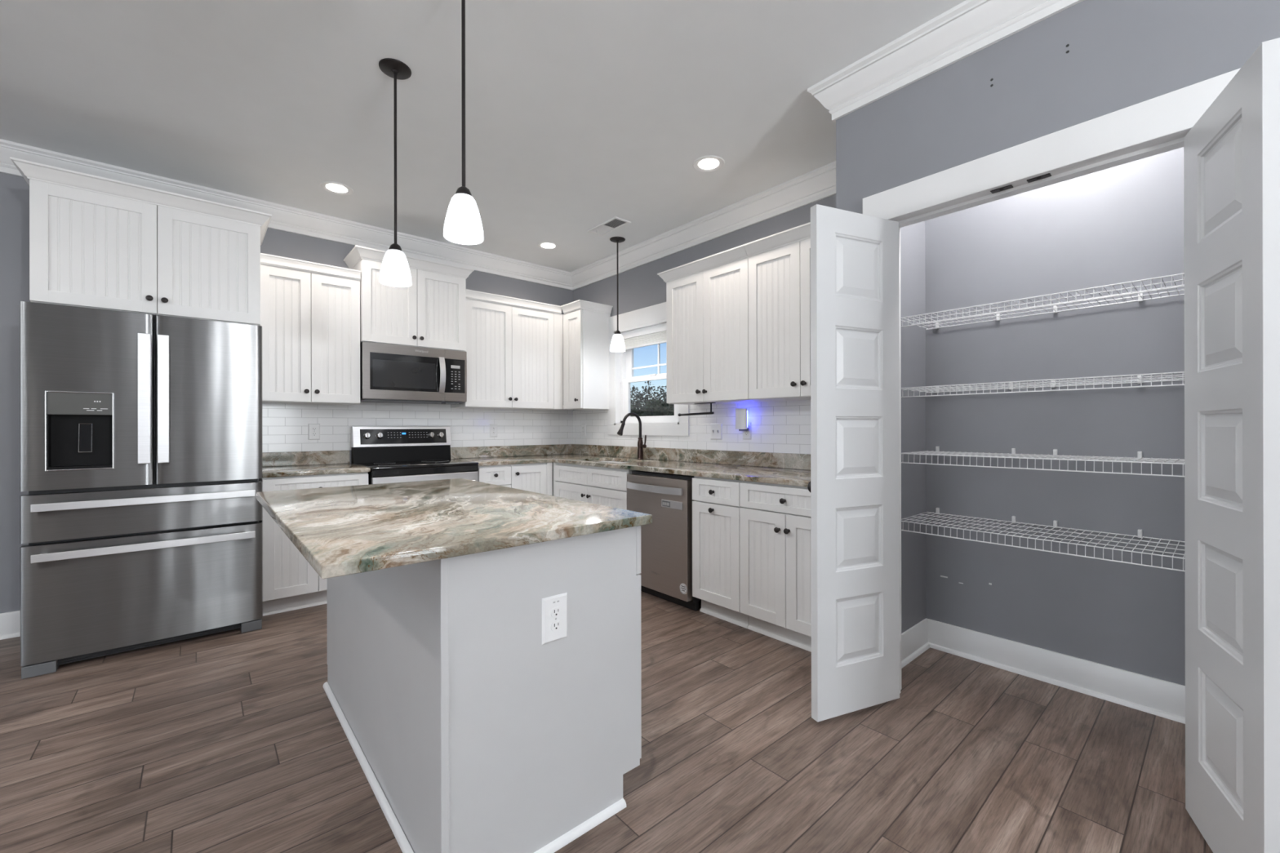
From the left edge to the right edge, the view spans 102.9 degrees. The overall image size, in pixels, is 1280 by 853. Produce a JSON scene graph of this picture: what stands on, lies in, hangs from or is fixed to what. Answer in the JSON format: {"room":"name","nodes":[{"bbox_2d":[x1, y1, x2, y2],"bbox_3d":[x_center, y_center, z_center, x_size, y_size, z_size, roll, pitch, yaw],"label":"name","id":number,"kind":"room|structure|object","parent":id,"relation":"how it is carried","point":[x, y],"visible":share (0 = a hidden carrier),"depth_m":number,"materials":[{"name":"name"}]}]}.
{"room":"kitchen","nodes":[
{"label":"kitchen","id":0,"kind":"room"},
{"bbox_2d":[0,172,573,613],"bbox_3d":[-3.406,-0.203,3.187,7.262,2.811,0.120,0,0,-41],"label":"wall","id":1,"kind":"structure","parent":0,"point":[14,189],"depth_m":2.94,"materials":[{"name":"grey paint"}]},
{"bbox_2d":[0,610,20,639],"bbox_3d":[-4.734,1.134,1.934,3.370,0.142,0.032,0,0,-41],"label":"baseboard","id":2,"kind":"structure","parent":1,"relation":"attached to","point":[10,622],"depth_m":2.92,"materials":[{"name":"paint"}]},
{"bbox_2d":[9,156,271,325],"bbox_3d":[-2.906,-0.977,3.090,1.042,0.686,0.678,0,0,-41],"label":"upper cabinet","id":3,"kind":"object","parent":1,"relation":"attached to","point":[99,242],"visible":0.99,"depth_m":2.83,"materials":[{"name":"paint"}]},
{"bbox_2d":[262,450,349,466],"bbox_3d":[-2.532,0.236,3.846,0.605,0.102,0.020,0,0,-41],"label":"backsplash","id":4,"kind":"structure","parent":1,"relation":"attached to","point":[323,457],"depth_m":3.84,"materials":[{"name":"stone"}]},
{"bbox_2d":[260,253,360,404],"bbox_3d":[-2.416,-0.664,3.716,0.612,0.985,0.374,0,0,-41],"label":"upper cabinet","id":5,"kind":"object","parent":1,"relation":"attached to","point":[310,311],"visible":0.96,"depth_m":3.59,"materials":[{"name":"paint"}]},
{"bbox_2d":[343,244,474,351],"bbox_3d":[-1.868,-0.979,4.159,0.888,0.686,0.421,0,0,-41],"label":"upper cabinet","id":6,"kind":"object","parent":1,"relation":"attached to","point":[430,313],"visible":0.9,"depth_m":4.02,"materials":[{"name":"paint"}]},
{"bbox_2d":[360,342,466,404],"bbox_3d":[-1.857,-0.410,4.142,0.779,0.442,0.441,0,0,-41],"label":"microwave","id":7,"kind":"object","parent":6,"relation":"attached to","point":[388,373],"visible":0.99,"depth_m":3.99,"materials":[{"name":"silver metal"}]},
{"bbox_2d":[262,401,573,452],"bbox_3d":[-1.741,-0.020,4.542,2.712,0.408,0.008,0,0,-41],"label":"tile backsplash","id":8,"kind":"structure","parent":1,"relation":"attached to","point":[285,427],"depth_m":4.33,"materials":[{"name":"white tile"}]},
{"bbox_2d":[308,423,319,439],"bbox_3d":[-2.482,0.037,3.888,0.078,0.124,0.009,0,0,-41],"label":"wall outlet","id":9,"kind":"object","parent":8,"relation":"attached to","point":[313,428],"visible":1,"depth_m":3.89,"materials":[{"name":"white plastic"}]},
{"bbox_2d":[489,423,497,437],"bbox_3d":[-1.386,0.035,4.836,0.078,0.124,0.009,0,0,-41],"label":"wall outlet","id":10,"kind":"object","parent":8,"relation":"attached to","point":[493,427],"visible":1,"depth_m":4.83,"materials":[{"name":"white plastic"}]},
{"bbox_2d":[450,288,563,410],"bbox_3d":[-1.216,-0.666,4.754,0.968,0.993,0.374,0,0,-41],"label":"upper cabinet","id":11,"kind":"object","parent":1,"relation":"attached to","point":[514,346],"visible":0.98,"depth_m":4.60,"materials":[{"name":"paint"}]},
{"bbox_2d":[0,0,965,271],"bbox_3d":[-0.562,-1.675,-0.101,7.262,0.120,8.818,0,0,-41],"label":"ceiling","id":12,"kind":"structure","parent":0,"point":[580,115],"depth_m":2.49,"materials":[{"name":"paint"}]},
{"bbox_2d":[320,181,353,195],"bbox_3d":[-2.044,-1.607,3.440,0.194,0.006,0.194,0,0,-41],"label":"recessed light","id":13,"kind":"object","parent":12,"relation":"in","point":[332,187],"visible":1,"depth_m":3.43,"materials":[{"name":"paint"}]},
{"bbox_2d":[378,57,411,287],"bbox_3d":[-1.101,-1.130,2.296,0.134,0.966,0.134,0,0,-41],"label":"pendant light","id":14,"kind":"object","parent":12,"relation":"hanging from","point":[394,269],"visible":1,"depth_m":2.28,"materials":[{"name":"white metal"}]},
{"bbox_2d":[443,0,484,244],"bbox_3d":[-0.615,-1.136,1.778,0.134,0.956,0.134,0,0,-41],"label":"pendant light","id":15,"kind":"object","parent":12,"relation":"hanging from","point":[463,223],"visible":1,"depth_m":1.76,"materials":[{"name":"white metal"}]},
{"bbox_2d":[537,241,559,249],"bbox_3d":[-0.817,-1.609,4.536,0.194,0.006,0.194,0,0,-41],"label":"recessed light","id":16,"kind":"object","parent":12,"relation":"in","point":[544,245],"visible":1,"depth_m":4.53,"materials":[{"name":"paint"}]},
{"bbox_2d":[587,216,631,235],"bbox_3d":[-0.252,-1.601,4.099,0.154,0.024,0.374,0,0,-41],"label":"ceiling vent","id":17,"kind":"object","parent":12,"relation":"in","point":[615,223],"visible":1,"depth_m":4.09,"materials":[{"name":"white plastic"}]},
{"bbox_2d":[609,236,625,351],"bbox_3d":[-0.192,-1.133,4.388,0.134,0.960,0.134,0,0,-41],"label":"pendant light","id":18,"kind":"object","parent":12,"relation":"hanging from","point":[617,344],"visible":1,"depth_m":4.36,"materials":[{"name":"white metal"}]},
{"bbox_2d":[693,155,724,172],"bbox_3d":[0.422,-1.612,3.131,0.194,0.006,0.194,0,0,-41],"label":"recessed light","id":19,"kind":"object","parent":12,"relation":"in","point":[709,163],"visible":1,"depth_m":3.12,"materials":[{"name":"paint"}]},
{"bbox_2d":[0,591,1213,852],"bbox_3d":[-0.556,1.256,-0.102,7.262,0.120,8.818,0,0,-41],"label":"floor","id":20,"kind":"structure","parent":0,"point":[233,740],"depth_m":1.83,"materials":[{"name":"brown wood"}]},
{"bbox_2d":[19,301,262,679],"bbox_3d":[-2.835,0.301,3.004,0.931,1.799,0.842,0,0,-41],"label":"refrigerator","id":21,"kind":"object","parent":20,"relation":"on","point":[140,437],"visible":1,"depth_m":2.67,"materials":[{"name":"grey metal"}]},
{"bbox_2d":[258,471,368,616],"bbox_3d":[-2.321,0.759,3.600,0.599,0.882,0.668,0,0,-41],"label":"base cabinet","id":22,"kind":"object","parent":20,"relation":"on","point":[290,583],"visible":0.29,"depth_m":3.28,"materials":[{"name":"paint"}]},
{"bbox_2d":[262,450,370,477],"bbox_3d":[-2.324,0.251,3.608,0.608,0.132,0.651,0,0,-41],"label":"countertop","id":23,"kind":"structure","parent":22,"relation":"on","point":[274,464],"depth_m":3.72,"materials":[{"name":"stone"}]},
{"bbox_2d":[351,426,478,484],"bbox_3d":[-1.766,0.597,4.021,0.768,1.205,0.718,0,0,-41],"label":"electric range","id":24,"kind":"object","parent":20,"relation":"on","point":[393,454],"visible":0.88,"depth_m":4.07,"materials":[{"name":"black metal"}]},
{"bbox_2d":[353,458,478,470],"bbox_3d":[-1.756,0.291,4.010,0.766,0.018,0.577,0,0,-41],"label":"cooktop","id":25,"kind":"object","parent":24,"relation":"in","point":[377,464],"depth_m":3.96,"materials":[{"name":"black glass"}]},
{"bbox_2d":[322,525,641,852],"bbox_3d":[-0.723,0.755,2.003,0.663,0.882,1.493,0,0,-41],"label":"kitchen island","id":26,"kind":"object","parent":20,"relation":"on","point":[468,732],"visible":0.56,"depth_m":1.44,"materials":[{"name":"paint"}]},
{"bbox_2d":[256,478,652,578],"bbox_3d":[-0.819,0.298,1.934,0.913,0.030,1.572,0,0,-41],"label":"island countertop","id":27,"kind":"structure","parent":26,"relation":"on","point":[348,530],"depth_m":1.55,"materials":[{"name":"stone"}]},
{"bbox_2d":[542,592,567,644],"bbox_3d":[-0.240,0.545,1.450,0.084,0.130,0.009,0,0,-41],"label":"wall outlet","id":28,"kind":"object","parent":26,"relation":"attached to","point":[554,608],"visible":1,"depth_m":1.45,"materials":[{"name":"white plastic"}]},
{"bbox_2d":[551,620,561,631],"bbox_3d":[-0.238,0.565,1.448,0.033,0.025,0.003,0,0,-41],"label":"receptacle","id":29,"kind":"object","parent":28,"relation":"attached to","point":[556,625],"depth_m":1.45,"materials":[{"name":"white plastic"}]},
{"bbox_2d":[551,606,561,617],"bbox_3d":[-0.238,0.526,1.448,0.033,0.025,0.003,0,0,-41],"label":"receptacle","id":30,"kind":"object","parent":28,"relation":"attached to","point":[556,611],"depth_m":1.45,"materials":[{"name":"white plastic"}]},
{"bbox_2d":[477,464,511,487],"bbox_3d":[-1.382,0.758,4.412,0.283,0.882,0.668,0,0,-41],"label":"base cabinet","id":31,"kind":"object","parent":20,"relation":"on","point":[500,475],"visible":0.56,"depth_m":4.19,"materials":[{"name":"paint"}]},
{"bbox_2d":[450,444,810,487],"bbox_3d":[-0.120,0.247,3.731,1.336,0.132,3.350,0,0,-41],"label":"countertop","id":32,"kind":"structure","parent":31,"relation":"on","point":[782,468],"depth_m":4.03,"materials":[{"name":"stone"}]},
{"bbox_2d":[598,461,626,463],"bbox_3d":[-0.226,0.400,4.327,0.392,0.174,0.652,0,0,-41],"label":"sink","id":33,"kind":"object","parent":32,"relation":"in","point":[598,461],"visible":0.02,"depth_m":4.62,"materials":[{"name":"silver metal"}]},
{"bbox_2d":[617,412,646,459],"bbox_3d":[-0.068,0.079,4.377,0.284,0.407,0.102,0,0,-41],"label":"kitchen faucet","id":34,"kind":"object","parent":32,"relation":"on","point":[641,446],"visible":1,"depth_m":4.44,"materials":[{"name":"brown metal"}]},
{"bbox_2d":[510,462,552,495],"bbox_3d":[-1.124,0.757,4.636,0.395,0.882,0.668,0,0,-41],"label":"base cabinet","id":35,"kind":"object","parent":20,"relation":"on","point":[537,477],"visible":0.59,"depth_m":4.42,"materials":[{"name":"paint"}]},
{"bbox_2d":[553,462,637,510],"bbox_3d":[-0.206,0.755,4.345,0.669,0.882,1.033,0,0,-41],"label":"base cabinet","id":36,"kind":"object","parent":20,"relation":"on","point":[606,486],"visible":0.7,"depth_m":4.09,"materials":[{"name":"paint"}]},
{"bbox_2d":[626,471,701,611],"bbox_3d":[0.313,0.760,3.670,0.650,0.871,0.618,0,0,-41],"label":"dishwasher","id":37,"kind":"object","parent":20,"relation":"on","point":[666,543],"visible":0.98,"depth_m":3.42,"materials":[{"name":"metal"}]},
{"bbox_2d":[661,499,682,510],"bbox_3d":[0.209,0.513,3.365,0.006,0.052,0.196,0,0,-41],"label":"sign","id":38,"kind":"object","parent":37,"relation":"attached to","point":[664,503],"visible":1,"depth_m":3.36,"materials":[{"name":"metal"}]},
{"bbox_2d":[680,583,687,594],"bbox_3d":[0.279,1.044,3.288,0.002,0.068,0.068,0,0,-41],"label":"round sticker","id":39,"kind":"object","parent":37,"relation":"attached to","point":[683,589],"visible":1,"depth_m":3.29,"materials":[{"name":"grey plastic"}]},
{"bbox_2d":[692,475,748,628],"bbox_3d":[0.685,0.753,3.314,0.668,0.882,0.377,0,0,-41],"label":"base cabinet","id":40,"kind":"object","parent":20,"relation":"on","point":[716,507],"visible":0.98,"depth_m":3.12,"materials":[{"name":"paint"}]},
{"bbox_2d":[739,480,811,652],"bbox_3d":[1.019,0.752,2.929,0.668,0.882,0.639,0,0,-41],"label":"base cabinet","id":41,"kind":"object","parent":20,"relation":"on","point":[775,520],"visible":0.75,"depth_m":2.79,"materials":[{"name":"paint"}]},
{"bbox_2d":[573,146,1185,685],"bbox_3d":[0.952,-0.211,3.608,0.121,2.811,4.948,0,0,-41],"label":"wall","id":42,"kind":"structure","parent":0,"point":[1124,223],"depth_m":2.37,"materials":[{"name":"grey paint"}]},
{"bbox_2d":[560,299,613,409],"bbox_3d":[-0.518,-0.667,4.919,0.383,0.993,0.347,0,0,-41],"label":"upper cabinet","id":43,"kind":"object","parent":42,"relation":"attached to","point":[585,323],"visible":1,"depth_m":4.83,"materials":[{"name":"paint"}]},
{"bbox_2d":[450,444,810,470],"bbox_3d":[-0.119,0.232,3.732,1.334,0.102,3.350,0,0,-41],"label":"backsplash","id":44,"kind":"structure","parent":42,"relation":"attached to","point":[784,460],"depth_m":4.42,"materials":[{"name":"stone"}]},
{"bbox_2d":[607,302,688,435],"bbox_3d":[0.089,-0.492,4.590,0.141,1.138,1.091,0,0,-41],"label":"window","id":45,"kind":"structure","parent":42,"relation":"in","point":[653,315],"depth_m":4.72,"materials":[{"name":"paint"}]},
{"bbox_2d":[619,323,666,382],"bbox_3d":[0.071,-0.656,4.573,0.038,0.474,0.820,0,0,-41],"label":"window shade","id":46,"kind":"object","parent":45,"relation":"attached to","point":[653,335],"visible":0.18,"depth_m":4.59,"materials":[{"name":"paint"}]},
{"bbox_2d":[573,400,810,453],"bbox_3d":[0.383,0.000,4.168,0.008,0.358,3.354,0,0,-41],"label":"tile backsplash","id":47,"kind":"structure","parent":42,"relation":"attached to","point":[780,426],"depth_m":3.82,"materials":[{"name":"white tile"}]},
{"bbox_2d":[581,423,586,435],"bbox_3d":[-0.586,0.030,5.273,0.009,0.124,0.078,0,0,-41],"label":"wall outlet","id":48,"kind":"object","parent":47,"relation":"attached to","point":[583,425],"visible":1,"depth_m":5.27,"materials":[{"name":"white plastic"}]},
{"bbox_2d":[710,423,722,439],"bbox_3d":[0.581,0.036,3.919,0.016,0.124,0.116,0,0,-41],"label":"wall switch","id":49,"kind":"object","parent":47,"relation":"attached to","point":[716,429],"visible":1,"depth_m":3.92,"materials":[{"name":"white plastic"}]},
{"bbox_2d":[742,422,751,439],"bbox_3d":[0.774,0.030,3.702,0.009,0.124,0.078,0,0,-41],"label":"wall outlet","id":50,"kind":"object","parent":47,"relation":"attached to","point":[747,435],"visible":0.58,"depth_m":3.69,"materials":[{"name":"white plastic"}]},
{"bbox_2d":[735,408,749,431],"bbox_3d":[0.743,-0.052,3.675,0.086,0.162,0.103,0,0,-41],"label":"plug","id":51,"kind":"object","parent":50,"relation":"attached to","point":[741,414],"visible":1,"depth_m":3.64,"materials":[{"name":"white plastic"}]},
{"bbox_2d":[657,244,777,404],"bbox_3d":[0.543,-0.669,3.687,0.391,0.987,0.808,0,0,-41],"label":"upper cabinet","id":52,"kind":"object","parent":42,"relation":"attached to","point":[707,298],"visible":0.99,"depth_m":3.54,"materials":[{"name":"paint"}]},
{"bbox_2d":[677,402,715,416],"bbox_3d":[0.415,-0.128,3.798,0.032,0.093,0.360,0,0,-41],"label":"towel bar","id":53,"kind":"object","parent":52,"relation":"attached to","point":[710,412],"visible":1,"depth_m":3.74,"materials":[{"name":"black metal"}]},
{"bbox_2d":[743,222,810,400],"bbox_3d":[1.070,-0.670,3.078,0.391,0.987,0.800,0,0,-41],"label":"upper cabinet","id":54,"kind":"object","parent":42,"relation":"attached to","point":[780,263],"visible":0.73,"depth_m":3.12,"materials":[{"name":"paint"}]},
{"bbox_2d":[901,507,1184,571],"bbox_3d":[1.855,0.472,2.162,0.409,0.072,1.326,0,0,-41],"label":"wire shelf","id":55,"kind":"object","parent":42,"relation":"attached to","point":[937,509],"visible":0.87,"depth_m":2.19,"materials":[{"name":"white metal"}]},
{"bbox_2d":[901,272,1184,329],"bbox_3d":[1.853,-0.527,2.162,0.409,0.072,1.326,0,0,-41],"label":"wire shelf","id":56,"kind":"object","parent":42,"relation":"attached to","point":[1140,292],"visible":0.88,"depth_m":2.19,"materials":[{"name":"white metal"}]},
{"bbox_2d":[901,371,1184,397],"bbox_3d":[1.854,-0.181,2.162,0.409,0.072,1.326,0,0,-41],"label":"wire shelf","id":57,"kind":"object","parent":42,"relation":"attached to","point":[1010,385],"visible":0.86,"depth_m":2.17,"materials":[{"name":"white metal"}]},
{"bbox_2d":[901,446,1184,477],"bbox_3d":[1.854,0.141,2.162,0.409,0.072,1.326,0,0,-41],"label":"wire shelf","id":58,"kind":"object","parent":42,"relation":"attached to","point":[937,452],"visible":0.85,"depth_m":2.17,"materials":[{"name":"white metal"}]},
{"bbox_2d":[901,617,1185,724],"bbox_3d":[1.781,1.121,2.097,0.608,0.142,1.343,0,0,-41],"label":"baseboard","id":59,"kind":"structure","parent":42,"relation":"attached to","point":[1155,696],"depth_m":2.38,"materials":[{"name":"paint"}]},
{"bbox_2d":[900,221,925,633],"bbox_3d":[1.297,-0.212,2.654,0.608,2.811,0.129,0,0,-41],"label":"wall","id":60,"kind":"structure","parent":0,"point":[912,236],"depth_m":2.70,"materials":[{"name":"grey paint"}]},
{"bbox_2d":[835,0,1279,213],"bbox_3d":[2.688,-0.215,0.490,0.120,2.811,5.222,0,0,-41],"label":"wall","id":61,"kind":"structure","parent":0,"point":[1122,54],"depth_m":1.83,"materials":[{"name":"grey paint"}]},
{"bbox_2d":[0,0,1084,290],"bbox_3d":[-0.562,-1.536,-0.101,7.022,0.157,8.578,0,0,-41],"label":"crown molding","id":62,"kind":"structure","parent":61,"relation":"attached to","point":[970,27],"depth_m":3.25,"materials":[{"name":"paint"}]},
{"bbox_2d":[807,204,899,722],"bbox_3d":[0.898,0.143,2.165,0.466,2.058,0.102,0,0,-23],"label":"door","id":63,"kind":"structure","parent":61,"relation":"in","point":[853,486],"depth_m":2.11,"materials":[{"name":"paint"}]},
{"bbox_2d":[862,67,1240,693],"bbox_3d":[1.439,0.079,1.920,0.143,2.227,1.149,0,0,-41],"label":"door frame","id":64,"kind":"structure","parent":61,"relation":"attached to","point":[1160,124],"depth_m":1.82,"materials":[{"name":"paint"}]},
{"bbox_2d":[1183,37,1279,852],"bbox_3d":[1.601,0.141,1.350,0.102,2.058,0.466,0,0,31],"label":"door","id":65,"kind":"structure","parent":61,"relation":"in","point":[1232,153],"depth_m":1.30,"materials":[{"name":"paint"}]},
{"label":"outside","id":66,"kind":"structure","parent":0,"visible":0},
{"bbox_3d":[2.543,1.656,35.263,130.000,0.100,130.000,0,0,-41],"label":"lawn","id":67,"kind":"structure","parent":66,"visible":0},
{"bbox_2d":[630,385,644,412],"bbox_3d":[-0.470,-0.841,40.512,2.116,4.918,1.937,0,0,-41],"label":"tree","id":68,"kind":"object","parent":67,"relation":"on","point":[636,405],"visible":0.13,"depth_m":40.33,"materials":[{"name":"green plant"}]},
{"bbox_2d":[636,380,657,411],"bbox_3d":[0.682,-1.185,43.475,2.157,5.604,1.990,0,0,-41],"label":"tree","id":69,"kind":"object","parent":67,"relation":"on","point":[646,398],"visible":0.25,"depth_m":43.25,"materials":[{"name":"green plant"}]},
{"bbox_2d":[630,398,674,416],"bbox_3d":[0.730,-0.369,35.995,13.062,3.964,2.015,0,0,1],"label":"hedge","id":70,"kind":"object","parent":67,"relation":"on","point":[651,409],"visible":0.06,"depth_m":35.46,"materials":[{"name":"green plant"}]},
{"bbox_2d":[651,386,666,405],"bbox_3d":[1.798,-0.831,40.494,2.075,4.888,2.076,0,0,15],"label":"tree","id":71,"kind":"object","parent":67,"relation":"on","point":[662,393],"visible":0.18,"depth_m":40.35,"materials":[{"name":"green plant"}]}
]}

